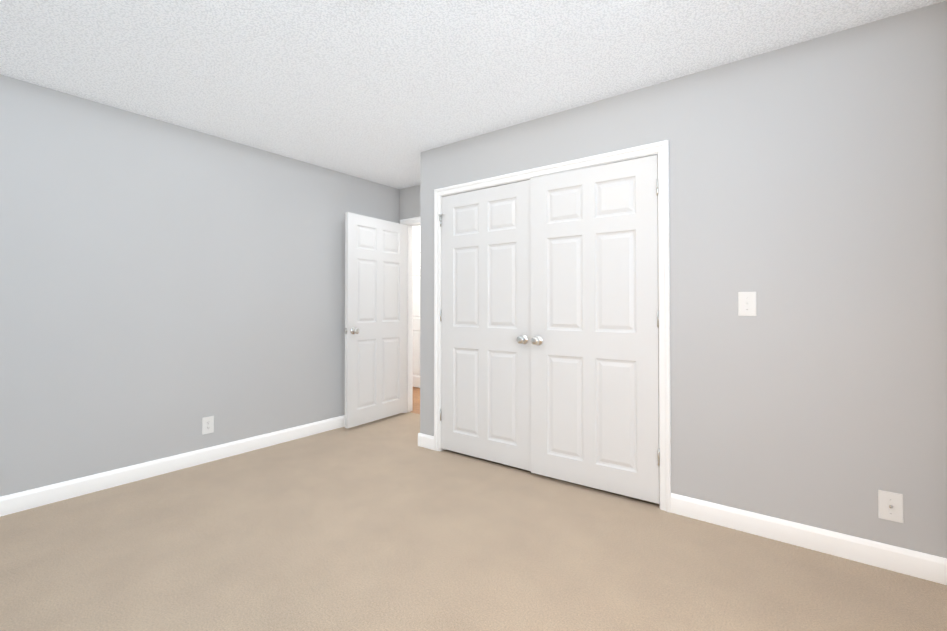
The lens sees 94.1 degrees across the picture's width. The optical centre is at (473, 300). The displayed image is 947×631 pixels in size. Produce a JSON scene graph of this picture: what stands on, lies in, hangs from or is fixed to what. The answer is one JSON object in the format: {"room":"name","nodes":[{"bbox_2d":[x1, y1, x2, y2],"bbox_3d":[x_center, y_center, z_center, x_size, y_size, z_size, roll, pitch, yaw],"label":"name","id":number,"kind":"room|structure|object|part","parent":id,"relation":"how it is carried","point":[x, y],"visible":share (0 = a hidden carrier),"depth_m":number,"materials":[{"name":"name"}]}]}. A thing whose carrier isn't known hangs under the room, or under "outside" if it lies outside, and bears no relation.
{"room":"empty bedroom","nodes":[
{"label":"empty bedroom","id":0,"kind":"room"},
{"bbox_2d":[0,74,398,496],"bbox_3d":[-2.086,-0.022,3.240,0.120,2.440,4.310,-1,-1,37],"label":"wall","id":1,"kind":"structure","parent":0,"point":[165,288],"depth_m":3.00,"materials":[{"name":"paint"}]},
{"bbox_2d":[0,415,344,516],"bbox_3d":[-2.023,1.145,3.197,0.014,0.105,4.040,-1,-1,37],"label":"baseboard","id":2,"kind":"structure","parent":1,"relation":"attached to","point":[28,499],"depth_m":2.97,"materials":[{"name":"white wood"}]},
{"bbox_2d":[202,416,213,434],"bbox_3d":[-1.971,0.926,3.273,0.008,0.124,0.080,-1,-1,37],"label":"duplex electrical outlet","id":3,"kind":"object","parent":1,"relation":"attached to","point":[207,425],"visible":1,"depth_m":3.27,"materials":[{"name":"white plastic"}]},
{"bbox_2d":[399,185,419,223],"bbox_3d":[0.852,-0.017,3.653,4.080,2.440,0.120,-1,-1,37],"label":"wall","id":4,"kind":"structure","parent":0,"point":[409,202],"depth_m":4.75,"materials":[{"name":"paint"}]},
{"bbox_2d":[344,212,406,428],"bbox_3d":[-0.956,0.185,4.424,0.170,2.005,0.827,-1,-1,34],"label":"entry door","id":5,"kind":"structure","parent":4,"relation":"in","point":[376,315],"depth_m":4.37,"materials":[{"name":"white wood"}]},
{"bbox_3d":[-0.956,0.148,4.425,0.169,1.647,0.827,-1,-1,34],"label":"entry door hardware","id":6,"kind":"part","parent":5,"relation":"part of","materials":[{"name":"silver metal"}]},
{"bbox_2d":[400,217,419,412],"bbox_3d":[-0.389,0.166,4.572,0.938,2.098,0.138,-1,-1,37],"label":"trim","id":7,"kind":"structure","parent":4,"relation":"attached to","point":[410,223],"depth_m":4.82,"materials":[{"name":"white wood"}]},
{"bbox_2d":[413,226,419,241],"bbox_3d":[0.084,0.009,5.694,4.240,2.440,0.120,-1,-1,37],"label":"wall","id":8,"kind":"structure","parent":0,"point":[416,233],"depth_m":6.29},
{"bbox_2d":[413,241,419,245],"bbox_3d":[-0.696,0.196,6.177,0.940,2.080,0.041,-1,-1,37],"label":"trim","id":9,"kind":"structure","parent":8,"relation":"attached to","point":[415,243],"depth_m":6.27,"materials":[{"name":"white wood"}]},
{"bbox_2d":[413,245,419,387],"bbox_3d":[-0.696,0.223,6.176,0.810,2.005,0.035,-1,-1,37],"label":"hall door","id":10,"kind":"structure","parent":8,"relation":"in","point":[416,316],"depth_m":6.24,"materials":[{"name":"white wood"}]},
{"bbox_2d":[0,412,946,630],"bbox_3d":[-0.425,1.231,1.938,4.320,0.100,4.250,-1,-1,37],"label":"floor carpet","id":11,"kind":"object","parent":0,"point":[386,524],"visible":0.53,"depth_m":2.01,"materials":[{"name":"beige carpet"}]},
{"bbox_2d":[0,0,946,188],"bbox_3d":[-0.407,-1.319,1.995,4.320,0.120,4.310,-1,-1,37],"label":"ceiling","id":12,"kind":"structure","parent":0,"point":[385,92],"depth_m":2.27,"materials":[{"name":"white paint"}]},
{"bbox_2d":[444,450,659,505],"bbox_3d":[1.125,1.244,2.969,3.080,0.100,0.740,-1,-1,37],"label":"floor","id":13,"kind":"structure","parent":0,"point":[553,478],"depth_m":2.97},
{"bbox_2d":[420,1,946,557],"bbox_3d":[0.825,-0.028,2.785,3.080,2.440,0.120,-1,-1,37],"label":"wall","id":14,"kind":"structure","parent":0,"point":[808,193],"depth_m":2.13,"materials":[{"name":"paint"}]},
{"bbox_2d":[418,433,433,446],"bbox_3d":[-0.239,1.154,3.930,0.056,0.105,0.724,-1,-1,37],"label":"baseboard","id":15,"kind":"structure","parent":14,"relation":"attached to","point":[424,440],"depth_m":3.59,"materials":[{"name":"white wood"}]},
{"bbox_2d":[441,180,530,470],"bbox_3d":[0.082,0.171,3.289,0.822,2.005,0.035,-1,-1,37],"label":"closet door","id":16,"kind":"structure","parent":14,"relation":"in","point":[485,324],"depth_m":3.25,"materials":[{"name":"white wood"}]},
{"bbox_2d":[440,215,527,420],"bbox_3d":[0.047,0.133,3.271,0.803,1.647,0.097,-1,-1,37],"label":"hardware piece","id":17,"kind":"object","parent":16,"relation":"attached to","point":[522,339],"visible":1,"depth_m":3.05,"materials":[{"name":"silver metal"}]},
{"bbox_2d":[434,140,670,512],"bbox_3d":[0.432,0.146,3.067,1.778,2.098,0.138,-1,-1,37],"label":"trim","id":18,"kind":"structure","parent":14,"relation":"attached to","point":[660,149],"depth_m":2.53,"materials":[{"name":"white wood"}]},
{"bbox_2d":[530,155,659,503],"bbox_3d":[0.735,0.164,2.784,0.822,2.005,0.035,-1,-1,35],"label":"closet door","id":19,"kind":"structure","parent":14,"relation":"in","point":[595,353],"depth_m":2.74,"materials":[{"name":"white wood"}]},
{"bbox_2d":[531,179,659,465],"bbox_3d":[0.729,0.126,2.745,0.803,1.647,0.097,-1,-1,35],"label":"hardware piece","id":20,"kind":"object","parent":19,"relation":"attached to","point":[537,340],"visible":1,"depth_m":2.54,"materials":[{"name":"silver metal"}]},
{"bbox_2d":[738,292,756,315],"bbox_3d":[1.406,0.017,2.264,0.080,0.124,0.015,-1,-1,37],"label":"toggle light switch","id":21,"kind":"object","parent":14,"relation":"attached to","point":[746,303],"visible":1,"depth_m":2.27,"materials":[{"name":"white plastic"}]},
{"bbox_2d":[670,493,946,584],"bbox_3d":[1.550,1.131,2.142,1.106,0.105,0.014,-1,-1,37],"label":"baseboard","id":22,"kind":"structure","parent":14,"relation":"attached to","point":[925,566],"depth_m":2.08,"materials":[{"name":"white wood"}]},
{"bbox_2d":[878,490,903,522],"bbox_3d":[1.831,0.905,1.933,0.080,0.124,0.015,-1,-1,37],"label":"outlet","id":23,"kind":"object","parent":14,"relation":"attached to","point":[890,506],"visible":1,"depth_m":1.94,"materials":[{"name":"white plastic"}]},
{"label":"outside","id":24,"kind":"structure","parent":0,"visible":0},
{"bbox_2d":[411,387,419,413],"bbox_3d":[-0.249,1.274,5.234,4.000,0.100,1.230,-1,-1,37],"label":"floor","id":25,"kind":"structure","parent":24,"point":[416,400],"depth_m":5.40,"materials":[{"name":"brown wood"}]}
]}

